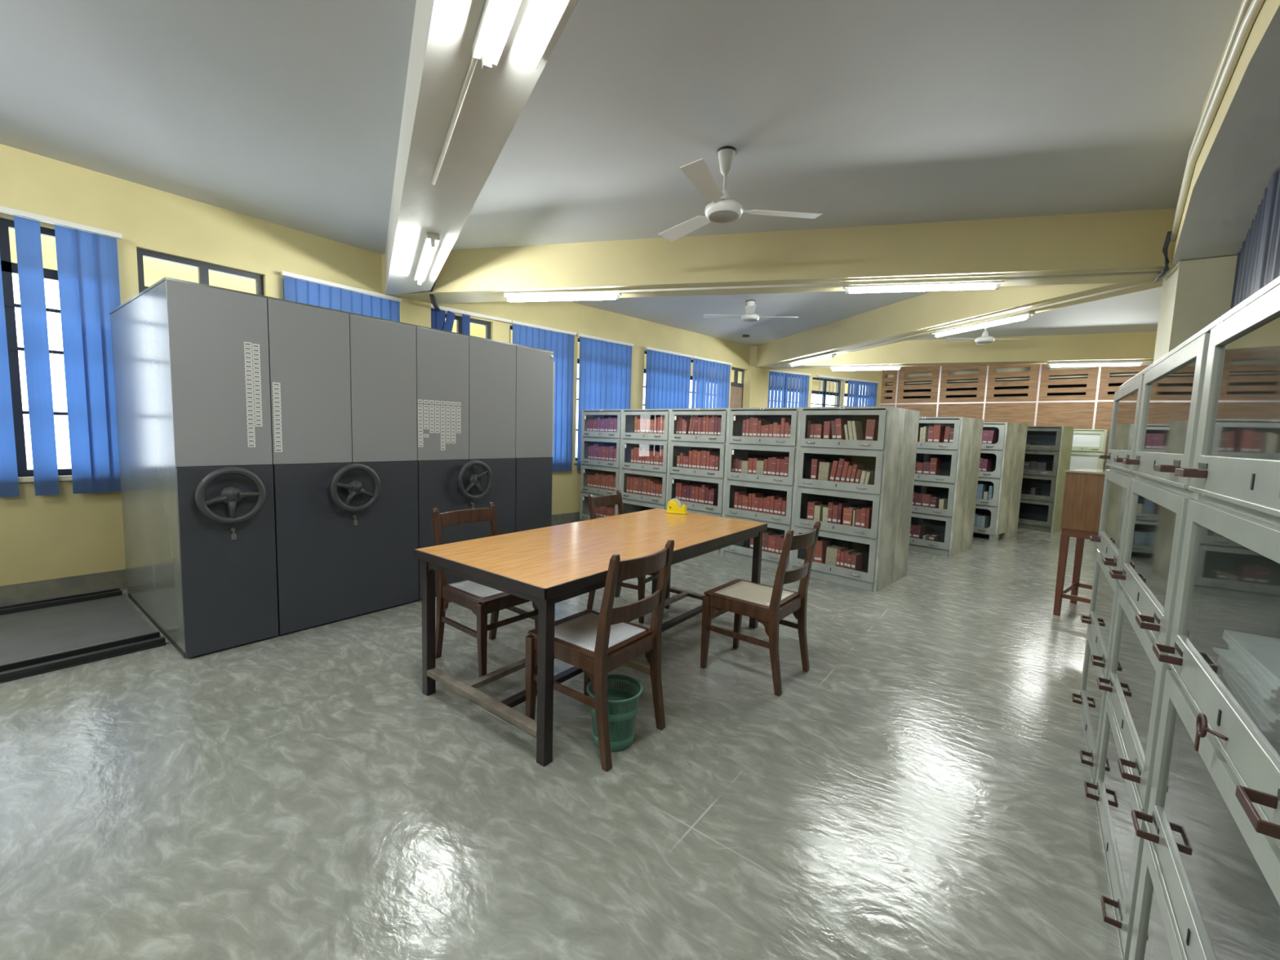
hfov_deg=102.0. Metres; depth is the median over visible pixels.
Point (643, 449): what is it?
book
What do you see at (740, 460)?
book
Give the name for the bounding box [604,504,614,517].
book
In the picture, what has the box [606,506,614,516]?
book
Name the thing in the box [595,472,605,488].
book
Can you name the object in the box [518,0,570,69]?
fluorescent light
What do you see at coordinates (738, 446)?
bookcase
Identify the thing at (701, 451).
book
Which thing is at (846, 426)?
book
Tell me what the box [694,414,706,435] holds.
book
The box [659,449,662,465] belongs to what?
book
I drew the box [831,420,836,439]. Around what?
book
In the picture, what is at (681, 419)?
book
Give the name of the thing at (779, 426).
book
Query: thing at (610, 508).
book
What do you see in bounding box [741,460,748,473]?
book
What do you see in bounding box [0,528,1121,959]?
floor
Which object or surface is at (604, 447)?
book
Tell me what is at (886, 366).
lamp
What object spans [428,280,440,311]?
cable bundle
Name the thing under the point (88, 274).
vertical blind
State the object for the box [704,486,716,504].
book
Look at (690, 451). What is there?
book
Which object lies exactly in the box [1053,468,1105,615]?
wooden stand
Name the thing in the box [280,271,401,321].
vertical blind
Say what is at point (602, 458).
book
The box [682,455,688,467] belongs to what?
book
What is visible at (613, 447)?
book
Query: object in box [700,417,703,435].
book
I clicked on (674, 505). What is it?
tape dispenser
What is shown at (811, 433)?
book
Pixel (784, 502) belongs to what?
book
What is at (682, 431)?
book
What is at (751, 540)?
book
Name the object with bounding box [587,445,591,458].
book
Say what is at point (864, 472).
book
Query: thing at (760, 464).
book
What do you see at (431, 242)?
lamp
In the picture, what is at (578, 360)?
window
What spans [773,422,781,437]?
book
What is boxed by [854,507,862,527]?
book
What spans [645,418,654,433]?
book
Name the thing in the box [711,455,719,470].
book
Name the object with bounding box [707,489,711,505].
book
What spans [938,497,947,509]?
book
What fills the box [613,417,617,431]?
book
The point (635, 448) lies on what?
book
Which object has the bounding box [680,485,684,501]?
book
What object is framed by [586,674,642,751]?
waste bin
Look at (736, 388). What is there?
door
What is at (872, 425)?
book
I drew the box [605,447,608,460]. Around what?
book
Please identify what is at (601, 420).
book
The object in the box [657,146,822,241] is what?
ceiling fan
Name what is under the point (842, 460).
book
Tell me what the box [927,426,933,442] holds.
book
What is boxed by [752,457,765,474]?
book
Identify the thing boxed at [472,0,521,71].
lamp
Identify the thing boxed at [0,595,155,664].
platform
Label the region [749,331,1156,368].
beam
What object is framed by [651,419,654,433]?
book
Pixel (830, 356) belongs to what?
lamp
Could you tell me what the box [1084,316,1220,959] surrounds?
bookcase
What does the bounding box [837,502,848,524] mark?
book
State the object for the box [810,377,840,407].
window
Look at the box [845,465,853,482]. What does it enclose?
book
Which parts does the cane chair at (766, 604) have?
leg, leg, seat frame, cane seat, leg, rail, rail, leg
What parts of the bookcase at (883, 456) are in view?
door, door, door, door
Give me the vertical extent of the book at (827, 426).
0.252 m
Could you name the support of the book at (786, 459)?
in the bookcase at (738, 446)
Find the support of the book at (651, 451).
in the bookcase at (632, 503)
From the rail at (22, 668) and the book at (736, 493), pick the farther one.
the book at (736, 493)
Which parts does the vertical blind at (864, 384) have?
head rail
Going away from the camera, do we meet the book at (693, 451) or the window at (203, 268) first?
the window at (203, 268)
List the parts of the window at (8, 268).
sill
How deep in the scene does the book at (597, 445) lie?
7.41 m
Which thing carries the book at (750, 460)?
in the bookcase at (738, 446)
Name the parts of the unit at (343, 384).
panel, panel, panel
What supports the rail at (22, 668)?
on the floor
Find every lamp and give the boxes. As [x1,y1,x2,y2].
[413,232,439,285]
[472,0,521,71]
[503,289,622,302]
[788,352,836,366]
[830,364,902,371]
[843,280,1004,293]
[931,310,1035,337]
[1046,360,1145,367]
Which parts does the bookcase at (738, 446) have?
door, door, door, door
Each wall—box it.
[0,143,888,586]
[880,361,1153,469]
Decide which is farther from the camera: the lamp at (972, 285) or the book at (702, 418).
the book at (702, 418)
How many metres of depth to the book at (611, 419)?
7.16 m
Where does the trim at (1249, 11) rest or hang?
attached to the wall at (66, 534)
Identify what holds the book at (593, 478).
in the bookcase at (588, 466)
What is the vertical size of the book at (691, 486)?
0.277 m
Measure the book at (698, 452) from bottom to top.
0.285 m
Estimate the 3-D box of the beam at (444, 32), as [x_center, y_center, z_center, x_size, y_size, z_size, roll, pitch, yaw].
[-0.946,-1.893,2.645,0.416,0.440,7.450,-1,6,-28]
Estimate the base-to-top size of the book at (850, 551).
0.231 m
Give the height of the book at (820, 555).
0.284 m
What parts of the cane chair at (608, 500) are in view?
leg, rail, leg, leg, leg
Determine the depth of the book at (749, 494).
5.68 m
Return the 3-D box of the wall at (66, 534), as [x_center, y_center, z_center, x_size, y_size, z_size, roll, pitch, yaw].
[-0.943,-0.893,7.034,18.181,3.200,1.359,-3,7,-44]
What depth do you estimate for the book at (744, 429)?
5.68 m
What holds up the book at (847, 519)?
in the bookcase at (883, 456)
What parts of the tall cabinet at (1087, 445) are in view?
door, door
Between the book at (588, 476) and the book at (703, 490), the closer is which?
the book at (703, 490)
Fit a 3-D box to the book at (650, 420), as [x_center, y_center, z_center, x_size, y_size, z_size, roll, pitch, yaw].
[0.191,-0.652,6.735,0.046,0.252,0.172,7,7,44]
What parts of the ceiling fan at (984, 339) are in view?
blade, motor, motor, blade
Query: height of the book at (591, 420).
0.249 m
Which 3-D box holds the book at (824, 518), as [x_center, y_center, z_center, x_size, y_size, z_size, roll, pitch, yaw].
[1.877,0.374,5.150,0.052,0.218,0.170,7,7,44]
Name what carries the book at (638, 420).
in the bookcase at (632, 503)
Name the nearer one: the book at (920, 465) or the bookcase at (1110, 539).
the bookcase at (1110, 539)
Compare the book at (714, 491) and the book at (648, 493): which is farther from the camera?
the book at (648, 493)
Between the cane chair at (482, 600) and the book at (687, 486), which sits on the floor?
the cane chair at (482, 600)
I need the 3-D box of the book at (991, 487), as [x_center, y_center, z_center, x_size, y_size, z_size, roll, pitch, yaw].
[5.118,0.222,7.525,0.170,0.286,0.040,-2,7,-38]
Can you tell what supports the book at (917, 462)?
in the bookcase at (952, 483)
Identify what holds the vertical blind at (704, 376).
attached to the window at (691, 361)
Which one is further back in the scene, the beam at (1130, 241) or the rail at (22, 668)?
the beam at (1130, 241)
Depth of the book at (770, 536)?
5.53 m
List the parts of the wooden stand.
leg, leg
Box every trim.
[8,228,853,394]
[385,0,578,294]
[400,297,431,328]
[431,0,1265,366]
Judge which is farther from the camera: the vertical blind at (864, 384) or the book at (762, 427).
the vertical blind at (864, 384)
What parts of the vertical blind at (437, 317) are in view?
head rail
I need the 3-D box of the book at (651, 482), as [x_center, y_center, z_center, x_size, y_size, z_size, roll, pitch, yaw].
[0.210,0.147,6.766,0.048,0.266,0.172,7,7,44]
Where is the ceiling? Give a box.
[0,0,1242,346]
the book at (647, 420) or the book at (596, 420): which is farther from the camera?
the book at (596, 420)
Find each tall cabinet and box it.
[1069,429,1106,469]
[1103,429,1110,470]
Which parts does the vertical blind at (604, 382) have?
head rail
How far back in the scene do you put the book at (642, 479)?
6.81 m
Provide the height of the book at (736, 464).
0.230 m
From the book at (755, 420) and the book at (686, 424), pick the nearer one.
the book at (755, 420)
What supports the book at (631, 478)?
in the bookcase at (632, 503)
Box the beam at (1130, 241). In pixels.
[381,208,1176,303]
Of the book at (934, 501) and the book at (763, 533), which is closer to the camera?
the book at (763, 533)
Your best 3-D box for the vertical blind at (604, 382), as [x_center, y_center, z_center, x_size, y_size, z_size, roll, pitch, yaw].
[-0.539,-1.148,7.928,1.080,1.974,0.081,-3,7,-44]
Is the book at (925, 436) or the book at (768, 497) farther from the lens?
the book at (925, 436)
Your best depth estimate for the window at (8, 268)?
3.68 m
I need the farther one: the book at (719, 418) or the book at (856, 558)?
the book at (719, 418)
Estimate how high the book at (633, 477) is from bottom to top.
0.294 m
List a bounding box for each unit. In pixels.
[109,276,278,658]
[266,296,418,635]
[415,324,515,599]
[514,344,555,532]
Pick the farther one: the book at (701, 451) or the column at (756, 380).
the column at (756, 380)
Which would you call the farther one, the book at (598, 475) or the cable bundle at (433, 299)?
the book at (598, 475)
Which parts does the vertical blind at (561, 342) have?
head rail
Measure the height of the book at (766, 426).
0.211 m
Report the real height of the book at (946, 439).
0.275 m
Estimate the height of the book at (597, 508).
0.231 m
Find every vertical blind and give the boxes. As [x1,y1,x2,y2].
[0,205,122,497]
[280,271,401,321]
[431,304,511,335]
[511,320,576,471]
[577,333,634,470]
[644,346,693,408]
[691,355,732,408]
[767,368,811,407]
[817,374,846,407]
[846,377,879,406]
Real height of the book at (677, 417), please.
0.293 m
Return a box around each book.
[586,419,590,431]
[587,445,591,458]
[587,474,595,487]
[589,419,592,431]
[590,445,593,459]
[590,475,594,487]
[592,419,595,431]
[592,475,595,488]
[593,444,595,459]
[594,418,597,431]
[595,444,607,459]
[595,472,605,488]
[595,506,599,516]
[597,417,608,431]
[597,473,607,488]
[598,446,601,460]
[600,419,602,431]
[600,446,603,460]
[600,474,609,488]
[600,506,604,517]
[602,418,604,431]
[602,475,605,488]
[603,446,608,460]
[604,418,608,431]
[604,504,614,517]
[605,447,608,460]
[605,475,608,489]
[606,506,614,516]
[608,417,617,431]
[608,446,611,461]
[608,474,615,489]
[608,506,614,516]
[610,417,613,431]
[610,445,616,461]
[610,475,615,490]
[611,507,614,515]
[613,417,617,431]
[613,448,616,461]
[613,476,615,490]
[626,475,638,493]
[629,476,632,493]
[631,448,634,462]
[632,476,640,493]
[633,447,645,463]
[634,416,645,432]
[635,476,642,493]
[636,418,640,432]
[636,448,642,463]
[638,476,650,494]
[639,450,642,463]
[640,417,646,432]
[641,448,653,463]
[641,477,653,494]
[642,419,646,432]
[643,478,656,495]
[644,450,650,464]
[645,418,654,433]
[646,479,659,496]
[647,451,650,464]
[648,419,651,433]
[650,450,653,464]
[650,480,662,496]
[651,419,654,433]
[652,482,662,497]
[653,417,657,433]
[653,450,659,465]
[655,451,659,465]
[655,483,662,497]
[657,417,659,433]
[658,484,662,497]
[659,417,664,433]
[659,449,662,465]
[662,418,664,433]
[675,416,679,434]
[675,482,680,498]
[676,455,679,466]
[678,417,690,434]
[678,482,690,500]
[680,453,688,467]
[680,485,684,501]
[681,419,690,434]
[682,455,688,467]
[683,484,688,501]
[684,421,689,434]
[684,456,688,467]
[686,484,689,502]
[688,414,694,434]
[688,450,692,468]
[688,484,701,502]
[690,416,694,434]
[691,449,694,468]
[691,485,701,502]
[693,449,706,468]
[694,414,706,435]
[694,486,702,502]
[696,451,700,469]
[697,417,701,435]
[697,487,702,503]
[699,450,703,469]
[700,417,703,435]
[701,484,713,503]
[702,416,706,435]
[702,450,715,469]
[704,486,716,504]
[705,414,711,435]
[706,451,718,470]
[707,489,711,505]
[708,417,711,435]
[709,454,718,470]
[710,488,718,506]
[711,414,715,435]
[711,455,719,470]
[714,415,721,435]
[715,456,719,471]
[717,417,721,435]
[731,458,735,471]
[733,491,746,509]
[734,457,746,472]
[737,459,748,472]
[737,493,746,509]
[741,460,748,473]
[742,419,746,436]
[742,494,748,510]
[744,495,748,510]
[745,418,749,436]
[747,457,753,473]
[747,492,757,511]
[748,417,758,436]
[750,537,753,549]
[751,493,763,511]
[752,417,765,436]
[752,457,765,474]
[754,496,767,511]
[755,460,764,475]
[756,420,768,436]
[758,497,765,512]
[760,425,764,436]
[761,530,770,551]
[762,497,767,513]
[763,458,768,475]
[764,424,768,436]
[764,531,776,551]
[766,495,771,513]
[767,457,772,475]
[767,533,780,552]
[768,423,773,437]
[769,494,782,514]
[770,457,784,475]
[771,535,776,553]
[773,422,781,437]
[773,498,777,515]
[774,533,784,554]
[775,458,780,475]
[776,424,781,437]
[777,497,786,515]
[779,458,784,476]
[779,536,784,555]
[780,417,791,437]
[781,500,786,515]
[783,457,789,476]
[784,422,791,437]
[787,424,791,437]
[806,500,822,519]
[807,420,818,438]
[809,423,813,438]
[810,458,825,479]
[813,423,817,438]
[813,504,827,521]
[813,538,829,564]
[816,423,823,439]
[817,461,832,480]
[822,421,831,439]
[822,506,828,522]
[825,544,840,565]
[826,501,839,523]
[829,460,839,481]
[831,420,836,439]
[831,503,838,524]
[834,457,851,481]
[835,417,848,439]
[835,546,848,566]
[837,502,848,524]
[840,461,856,482]
[840,548,848,567]
[842,506,859,525]
[844,424,849,439]
[844,548,855,568]
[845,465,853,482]
[847,420,853,439]
[847,551,858,568]
[849,463,864,483]
[850,551,863,571]
[851,421,863,439]
[852,510,855,526]
[854,469,867,483]
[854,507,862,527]
[859,470,870,484]
[860,506,871,528]
[864,419,879,440]
[864,471,875,484]
[865,506,872,528]
[909,523,916,537]
[911,524,925,538]
[912,490,919,505]
[915,461,922,473]
[915,493,926,506]
[916,462,923,474]
[917,428,920,441]
[919,427,923,441]
[921,493,935,506]
[922,426,928,441]
[922,462,930,474]
[922,533,930,540]
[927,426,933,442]
[928,496,941,508]
[928,533,939,542]
[929,457,942,475]
[933,423,945,442]
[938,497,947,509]
[943,426,954,442]
[948,427,954,442]
[973,513,981,526]
[976,483,980,498]
[976,514,982,527]
[977,483,987,499]
[978,457,986,471]
[980,515,989,528]
[982,430,989,444]
[982,458,991,471]
[983,491,988,499]
[986,430,998,444]
[987,484,994,499]
[1023,461,1030,469]
[1029,461,1041,470]
[1030,487,1039,495]
[1036,462,1050,471]
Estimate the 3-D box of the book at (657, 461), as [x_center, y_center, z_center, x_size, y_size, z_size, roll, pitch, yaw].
[0.281,-0.238,6.662,0.054,0.246,0.172,7,7,44]
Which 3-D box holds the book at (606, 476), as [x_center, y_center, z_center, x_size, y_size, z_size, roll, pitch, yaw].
[-0.410,0.068,7.362,0.054,0.273,0.172,7,7,44]
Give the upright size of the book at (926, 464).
0.231 m
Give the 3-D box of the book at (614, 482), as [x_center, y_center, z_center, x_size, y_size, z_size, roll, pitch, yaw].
[-0.294,0.087,7.250,0.052,0.264,0.172,7,7,44]
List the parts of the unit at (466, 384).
panel, panel, panel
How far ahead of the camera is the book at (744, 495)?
5.74 m
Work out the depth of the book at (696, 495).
6.19 m
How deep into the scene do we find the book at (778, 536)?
5.46 m
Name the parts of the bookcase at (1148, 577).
handle, handle, handle, handle, glass pane, handle plate, door, handle, handle, glass pane, door, handle plate, handle, glass pane, door, handle plate, handle, glass pane, door, handle plate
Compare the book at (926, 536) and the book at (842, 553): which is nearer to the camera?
the book at (842, 553)
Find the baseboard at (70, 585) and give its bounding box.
[0,511,579,605]
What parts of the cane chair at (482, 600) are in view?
leg, rail, cane seat, leg, seat frame, leg, leg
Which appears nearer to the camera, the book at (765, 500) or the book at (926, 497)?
the book at (765, 500)
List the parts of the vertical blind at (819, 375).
head rail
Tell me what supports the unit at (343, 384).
on the floor
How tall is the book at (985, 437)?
0.276 m
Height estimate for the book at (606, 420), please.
0.263 m
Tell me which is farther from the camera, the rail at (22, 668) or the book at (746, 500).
the book at (746, 500)
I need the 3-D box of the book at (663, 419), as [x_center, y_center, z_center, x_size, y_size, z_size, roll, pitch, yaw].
[0.362,-0.637,6.564,0.048,0.263,0.172,7,7,44]
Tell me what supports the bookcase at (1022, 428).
on the floor
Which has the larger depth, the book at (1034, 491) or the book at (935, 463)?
the book at (1034, 491)
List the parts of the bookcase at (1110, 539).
handle, handle, handle, door, glass pane, handle, handle, glass pane, handle, door, handle, glass pane, door, handle, door, glass pane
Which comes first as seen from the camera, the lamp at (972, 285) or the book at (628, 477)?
the lamp at (972, 285)
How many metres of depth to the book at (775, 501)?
5.46 m
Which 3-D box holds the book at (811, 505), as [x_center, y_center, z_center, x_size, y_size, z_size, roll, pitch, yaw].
[1.765,0.344,5.246,0.070,0.252,0.172,7,7,44]
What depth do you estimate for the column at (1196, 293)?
3.83 m
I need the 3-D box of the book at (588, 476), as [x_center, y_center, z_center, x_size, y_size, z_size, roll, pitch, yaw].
[-0.690,0.048,7.629,0.059,0.247,0.172,7,7,44]
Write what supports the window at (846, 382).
in the wall at (66, 534)
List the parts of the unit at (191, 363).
panel, panel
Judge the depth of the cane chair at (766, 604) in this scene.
2.97 m
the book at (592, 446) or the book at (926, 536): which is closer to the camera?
the book at (926, 536)
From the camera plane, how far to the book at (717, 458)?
5.96 m
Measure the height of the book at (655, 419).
0.275 m
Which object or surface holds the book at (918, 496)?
in the bookcase at (952, 483)
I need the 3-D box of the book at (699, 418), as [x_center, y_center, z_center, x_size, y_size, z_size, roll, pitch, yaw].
[0.756,-0.601,6.180,0.037,0.286,0.172,7,7,44]
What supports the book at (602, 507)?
in the bookcase at (588, 466)
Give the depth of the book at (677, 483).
6.39 m
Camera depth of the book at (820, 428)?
5.09 m
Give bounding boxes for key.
[1194,712,1228,751]
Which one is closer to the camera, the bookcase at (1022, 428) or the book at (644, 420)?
the book at (644, 420)
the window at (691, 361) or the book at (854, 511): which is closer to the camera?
the book at (854, 511)
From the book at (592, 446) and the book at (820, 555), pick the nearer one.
the book at (820, 555)
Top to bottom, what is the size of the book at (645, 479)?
0.290 m
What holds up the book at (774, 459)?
in the bookcase at (738, 446)
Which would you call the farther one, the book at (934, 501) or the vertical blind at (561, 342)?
the vertical blind at (561, 342)
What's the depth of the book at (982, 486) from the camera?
7.57 m
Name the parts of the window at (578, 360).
frame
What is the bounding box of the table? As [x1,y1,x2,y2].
[413,508,767,766]
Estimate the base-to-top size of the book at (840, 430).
0.283 m
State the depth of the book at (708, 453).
6.05 m
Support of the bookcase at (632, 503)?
on the floor
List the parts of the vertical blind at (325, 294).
head rail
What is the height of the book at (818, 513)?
0.224 m
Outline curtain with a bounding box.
[1230,170,1279,309]
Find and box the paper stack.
[1217,629,1279,742]
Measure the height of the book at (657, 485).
0.239 m
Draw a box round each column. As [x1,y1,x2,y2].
[742,366,769,408]
[1153,255,1237,362]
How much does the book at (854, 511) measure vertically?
0.224 m
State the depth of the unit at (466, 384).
4.29 m
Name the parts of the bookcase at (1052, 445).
door, door, door, door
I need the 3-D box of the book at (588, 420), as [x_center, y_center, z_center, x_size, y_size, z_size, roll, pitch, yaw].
[-0.691,-0.755,7.581,0.052,0.245,0.172,7,7,44]
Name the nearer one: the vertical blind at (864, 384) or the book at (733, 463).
the book at (733, 463)
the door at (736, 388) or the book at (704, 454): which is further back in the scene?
the door at (736, 388)
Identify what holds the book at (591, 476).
in the bookcase at (588, 466)
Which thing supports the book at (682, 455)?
in the bookcase at (678, 443)
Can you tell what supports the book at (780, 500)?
in the bookcase at (738, 446)
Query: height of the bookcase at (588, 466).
1.686 m
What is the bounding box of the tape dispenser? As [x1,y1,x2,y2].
[666,497,688,514]
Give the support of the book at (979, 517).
in the bookcase at (1002, 453)
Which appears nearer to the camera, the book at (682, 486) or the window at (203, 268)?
the window at (203, 268)
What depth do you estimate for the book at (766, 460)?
5.52 m
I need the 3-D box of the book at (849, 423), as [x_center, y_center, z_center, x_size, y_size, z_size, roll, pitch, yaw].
[2.043,-0.431,4.938,0.081,0.260,0.170,7,7,44]
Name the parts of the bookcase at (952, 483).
door, door, door, door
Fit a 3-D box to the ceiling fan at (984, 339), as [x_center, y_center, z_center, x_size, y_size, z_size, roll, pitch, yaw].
[5.077,-2.205,7.765,1.028,0.346,0.623,2,5,5]
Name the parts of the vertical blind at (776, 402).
head rail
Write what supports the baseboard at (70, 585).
attached to the wall at (66, 534)
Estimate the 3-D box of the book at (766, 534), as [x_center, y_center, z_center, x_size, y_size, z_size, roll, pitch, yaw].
[1.412,0.700,5.618,0.037,0.272,0.172,7,7,44]
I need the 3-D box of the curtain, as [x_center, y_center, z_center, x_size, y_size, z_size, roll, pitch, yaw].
[1.153,-0.453,0.101,0.219,1.815,9.605,6,7,39]
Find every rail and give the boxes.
[0,587,122,615]
[0,631,165,683]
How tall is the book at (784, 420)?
0.282 m
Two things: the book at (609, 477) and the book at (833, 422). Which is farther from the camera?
the book at (609, 477)
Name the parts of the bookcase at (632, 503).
door, door, door, door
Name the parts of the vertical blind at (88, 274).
head rail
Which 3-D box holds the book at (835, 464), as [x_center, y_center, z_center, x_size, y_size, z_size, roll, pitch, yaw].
[1.925,-0.054,5.075,0.082,0.276,0.172,7,7,44]
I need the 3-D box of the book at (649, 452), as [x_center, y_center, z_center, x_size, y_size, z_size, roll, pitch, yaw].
[0.173,-0.252,6.766,0.049,0.247,0.172,7,7,44]
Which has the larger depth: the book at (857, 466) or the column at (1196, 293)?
the book at (857, 466)
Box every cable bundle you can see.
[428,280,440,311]
[1152,231,1171,284]
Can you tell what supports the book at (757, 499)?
in the bookcase at (738, 446)
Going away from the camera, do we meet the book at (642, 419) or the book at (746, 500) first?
the book at (746, 500)
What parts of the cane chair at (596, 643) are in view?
leg, leg, seat frame, cane seat, leg, rail, rail, leg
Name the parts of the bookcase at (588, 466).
door, door, door, door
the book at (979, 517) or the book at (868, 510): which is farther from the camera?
the book at (979, 517)
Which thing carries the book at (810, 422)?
in the bookcase at (883, 456)
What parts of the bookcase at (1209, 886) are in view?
handle, handle plate, glass pane, door, handle, handle plate, glass pane, handle, handle plate, glass pane, door, door, glass pane, door, handle, handle plate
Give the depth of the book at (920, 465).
6.52 m
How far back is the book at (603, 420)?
7.29 m
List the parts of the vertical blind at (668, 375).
head rail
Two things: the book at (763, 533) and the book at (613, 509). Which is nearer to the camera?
the book at (763, 533)
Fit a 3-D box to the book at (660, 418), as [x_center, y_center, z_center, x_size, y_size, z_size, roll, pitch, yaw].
[0.324,-0.655,6.594,0.049,0.291,0.172,7,7,44]
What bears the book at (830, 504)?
in the bookcase at (883, 456)
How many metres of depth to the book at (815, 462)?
5.14 m
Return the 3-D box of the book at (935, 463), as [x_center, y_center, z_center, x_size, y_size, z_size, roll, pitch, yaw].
[3.684,-0.132,6.462,0.172,0.286,0.070,-3,7,-43]
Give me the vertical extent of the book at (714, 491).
0.268 m
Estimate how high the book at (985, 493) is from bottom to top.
0.190 m
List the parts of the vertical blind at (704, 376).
head rail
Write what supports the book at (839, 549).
in the bookcase at (883, 456)
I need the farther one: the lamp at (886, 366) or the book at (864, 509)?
the lamp at (886, 366)
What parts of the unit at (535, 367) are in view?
panel, panel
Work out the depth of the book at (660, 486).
6.60 m
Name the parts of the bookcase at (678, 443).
door, door, door, door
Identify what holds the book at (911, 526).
in the bookcase at (952, 483)
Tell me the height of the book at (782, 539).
0.251 m
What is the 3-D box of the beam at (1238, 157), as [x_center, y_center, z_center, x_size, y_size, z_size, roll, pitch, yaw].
[1.187,-1.600,0.183,0.544,0.434,9.920,6,7,39]
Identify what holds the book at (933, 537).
in the bookcase at (952, 483)
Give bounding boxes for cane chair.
[431,502,538,676]
[525,539,674,772]
[586,489,671,623]
[700,521,820,696]
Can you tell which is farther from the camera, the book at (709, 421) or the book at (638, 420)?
the book at (638, 420)
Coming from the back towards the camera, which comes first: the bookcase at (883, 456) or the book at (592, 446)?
the book at (592, 446)
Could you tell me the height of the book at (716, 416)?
0.306 m
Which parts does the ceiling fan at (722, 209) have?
blade, blade, motor, motor, mounting plate, blade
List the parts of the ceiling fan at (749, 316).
blade, motor, motor, blade, blade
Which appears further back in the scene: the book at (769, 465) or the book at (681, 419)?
the book at (681, 419)
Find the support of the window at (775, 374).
in the wall at (66, 534)
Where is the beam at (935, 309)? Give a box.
[755,281,1163,368]
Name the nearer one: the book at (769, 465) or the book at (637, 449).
the book at (769, 465)
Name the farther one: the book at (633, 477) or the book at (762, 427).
the book at (633, 477)
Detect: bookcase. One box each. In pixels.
[579,408,622,521]
[620,408,670,513]
[666,408,728,556]
[721,407,799,570]
[790,406,905,591]
[892,408,919,582]
[908,417,973,557]
[961,418,983,552]
[973,422,1017,541]
[1006,423,1027,537]
[1017,426,1074,533]
[1071,364,1151,784]
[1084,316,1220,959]
[1128,275,1279,959]
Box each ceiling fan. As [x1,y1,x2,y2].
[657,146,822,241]
[703,299,798,321]
[945,327,1026,345]
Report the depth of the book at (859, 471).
4.84 m
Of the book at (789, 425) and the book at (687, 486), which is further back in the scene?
the book at (687, 486)
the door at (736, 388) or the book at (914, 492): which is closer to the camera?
the book at (914, 492)
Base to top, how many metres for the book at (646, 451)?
0.250 m
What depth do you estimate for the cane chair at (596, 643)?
2.27 m
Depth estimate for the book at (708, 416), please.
6.03 m
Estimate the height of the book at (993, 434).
0.276 m
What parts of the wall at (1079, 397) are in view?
wood panel, wood panel, wood panel, wood panel, wood panel, wood panel, wood panel, wood panel, wood panel, wood panel, wood panel, wood panel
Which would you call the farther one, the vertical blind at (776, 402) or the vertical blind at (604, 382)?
the vertical blind at (776, 402)
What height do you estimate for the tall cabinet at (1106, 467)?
1.685 m
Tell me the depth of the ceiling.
2.97 m
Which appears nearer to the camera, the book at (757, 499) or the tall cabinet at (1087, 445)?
the book at (757, 499)
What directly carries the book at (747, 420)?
in the bookcase at (738, 446)
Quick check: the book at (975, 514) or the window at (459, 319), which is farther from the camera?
the book at (975, 514)
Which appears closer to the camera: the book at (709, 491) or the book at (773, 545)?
the book at (773, 545)
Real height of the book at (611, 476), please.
0.286 m
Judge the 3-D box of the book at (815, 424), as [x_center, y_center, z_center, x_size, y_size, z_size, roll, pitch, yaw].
[1.789,-0.444,5.184,0.030,0.224,0.172,7,7,44]
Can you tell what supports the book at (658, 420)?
in the bookcase at (632, 503)
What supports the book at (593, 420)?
in the bookcase at (588, 466)
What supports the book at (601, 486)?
in the bookcase at (588, 466)
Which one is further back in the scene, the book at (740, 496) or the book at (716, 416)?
the book at (716, 416)
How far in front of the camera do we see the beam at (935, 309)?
6.47 m
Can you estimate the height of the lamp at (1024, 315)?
0.082 m
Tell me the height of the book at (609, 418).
0.287 m
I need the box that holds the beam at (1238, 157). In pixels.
[1172,0,1279,264]
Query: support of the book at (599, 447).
in the bookcase at (588, 466)
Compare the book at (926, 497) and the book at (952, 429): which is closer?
the book at (952, 429)
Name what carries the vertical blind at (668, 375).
attached to the window at (691, 361)
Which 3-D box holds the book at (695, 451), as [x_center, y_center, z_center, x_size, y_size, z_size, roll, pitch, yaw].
[0.719,-0.211,6.234,0.036,0.299,0.172,7,7,44]
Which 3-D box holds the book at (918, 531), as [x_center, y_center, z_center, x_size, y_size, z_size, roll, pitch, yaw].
[3.571,0.694,6.639,0.172,0.231,0.090,-3,7,-43]
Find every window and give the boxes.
[0,217,71,482]
[136,248,263,295]
[444,314,490,339]
[573,338,579,463]
[643,351,724,405]
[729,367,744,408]
[769,373,803,407]
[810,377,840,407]
[843,381,871,406]
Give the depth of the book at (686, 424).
6.26 m
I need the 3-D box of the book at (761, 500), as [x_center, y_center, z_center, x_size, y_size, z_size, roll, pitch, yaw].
[1.360,0.305,5.644,0.049,0.231,0.172,7,7,44]
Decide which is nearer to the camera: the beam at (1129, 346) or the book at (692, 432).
the book at (692, 432)
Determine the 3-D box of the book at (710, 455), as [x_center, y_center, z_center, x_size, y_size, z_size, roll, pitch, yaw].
[0.884,-0.168,6.087,0.045,0.250,0.172,7,7,44]
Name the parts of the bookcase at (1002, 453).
door, door, door, door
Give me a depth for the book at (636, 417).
6.84 m
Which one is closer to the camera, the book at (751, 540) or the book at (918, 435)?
the book at (751, 540)
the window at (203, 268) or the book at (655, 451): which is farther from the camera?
the book at (655, 451)

